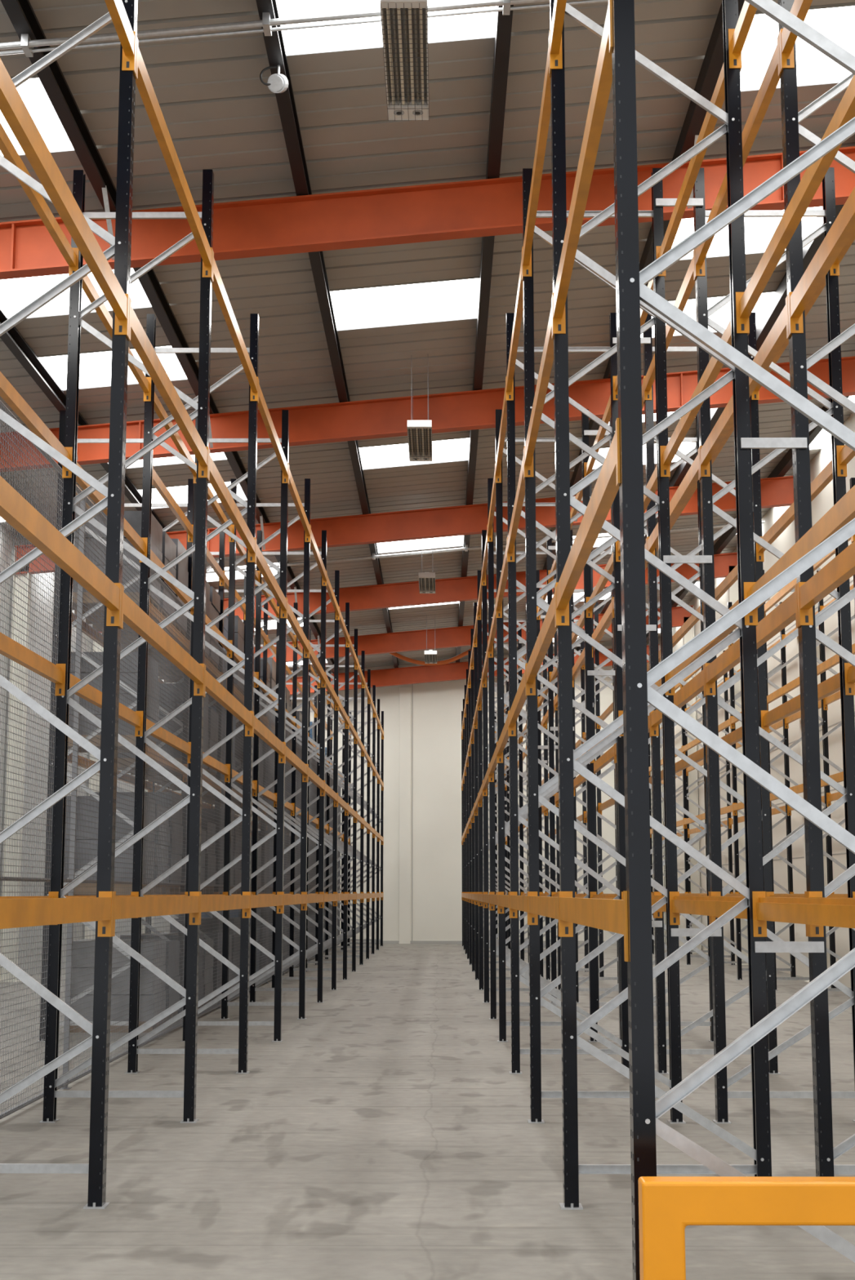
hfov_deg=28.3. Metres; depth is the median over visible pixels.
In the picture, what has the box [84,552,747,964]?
frame
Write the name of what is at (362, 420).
roof beam
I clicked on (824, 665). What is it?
rack
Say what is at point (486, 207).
roof beam
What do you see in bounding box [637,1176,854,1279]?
guard
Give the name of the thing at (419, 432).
lamp
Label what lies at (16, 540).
wall
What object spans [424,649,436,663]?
lamp
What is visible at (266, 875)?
mesh fence
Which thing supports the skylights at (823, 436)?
attached to the ceiling
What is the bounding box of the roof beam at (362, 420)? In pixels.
[0,355,854,472]
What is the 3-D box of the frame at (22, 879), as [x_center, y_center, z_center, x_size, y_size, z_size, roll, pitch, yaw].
[-3.040,3.723,31.697,0.100,5.350,47.250,0,-8,0]
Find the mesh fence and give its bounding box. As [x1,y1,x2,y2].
[0,400,341,1118]
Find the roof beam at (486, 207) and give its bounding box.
[0,134,854,279]
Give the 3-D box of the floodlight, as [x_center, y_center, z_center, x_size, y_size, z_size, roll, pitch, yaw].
[-1.388,-5.099,15.480,0.229,0.256,0.191,-3,-9,17]
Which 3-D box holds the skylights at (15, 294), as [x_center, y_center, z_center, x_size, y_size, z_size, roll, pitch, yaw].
[-4.362,-3.319,28.078,2.060,0.203,56.160,0,-8,0]
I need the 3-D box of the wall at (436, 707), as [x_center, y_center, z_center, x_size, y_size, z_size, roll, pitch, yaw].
[-0.123,4.894,57.442,16.450,10.600,0.330,0,-8,0]
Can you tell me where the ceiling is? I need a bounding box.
[0,0,854,675]
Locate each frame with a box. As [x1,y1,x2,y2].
[0,400,338,1119]
[0,475,808,982]
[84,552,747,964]
[142,605,701,953]
[285,644,665,942]
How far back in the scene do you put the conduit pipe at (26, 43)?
14.54 m
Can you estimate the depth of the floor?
11.66 m
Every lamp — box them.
[379,0,429,120]
[406,378,432,462]
[417,572,435,594]
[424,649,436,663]
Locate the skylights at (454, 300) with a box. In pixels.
[275,0,496,608]
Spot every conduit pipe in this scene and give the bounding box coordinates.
[0,0,608,57]
[206,520,764,573]
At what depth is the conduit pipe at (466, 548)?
37.68 m
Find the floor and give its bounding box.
[0,943,854,1279]
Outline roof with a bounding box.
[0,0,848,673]
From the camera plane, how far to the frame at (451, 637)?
49.22 m
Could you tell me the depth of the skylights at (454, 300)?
22.26 m
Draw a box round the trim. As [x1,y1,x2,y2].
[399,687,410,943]
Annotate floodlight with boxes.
[259,64,288,93]
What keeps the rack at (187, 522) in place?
on the floor
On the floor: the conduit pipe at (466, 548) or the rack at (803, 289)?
the rack at (803, 289)
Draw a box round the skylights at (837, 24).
[545,5,854,642]
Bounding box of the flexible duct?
[389,648,470,665]
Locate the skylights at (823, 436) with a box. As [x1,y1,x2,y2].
[657,395,854,632]
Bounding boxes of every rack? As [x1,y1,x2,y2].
[0,0,383,1208]
[37,410,333,1041]
[461,0,854,1279]
[494,0,854,1176]
[648,477,854,991]
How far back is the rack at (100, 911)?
13.48 m
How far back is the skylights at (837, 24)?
17.09 m
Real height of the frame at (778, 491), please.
9.926 m
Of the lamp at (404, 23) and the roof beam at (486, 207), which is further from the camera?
the roof beam at (486, 207)
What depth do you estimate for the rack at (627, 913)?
9.79 m
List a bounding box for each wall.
[0,521,181,974]
[63,511,326,1032]
[202,629,654,943]
[657,402,854,987]
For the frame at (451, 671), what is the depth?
56.94 m
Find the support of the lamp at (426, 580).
hanging from the ceiling
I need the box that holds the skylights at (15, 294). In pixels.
[0,77,327,665]
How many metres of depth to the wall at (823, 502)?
35.43 m
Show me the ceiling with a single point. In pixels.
(219, 114)
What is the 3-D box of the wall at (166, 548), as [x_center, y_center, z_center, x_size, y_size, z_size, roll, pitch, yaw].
[-3.782,3.934,37.222,1.110,6.556,34.410,0,-8,0]

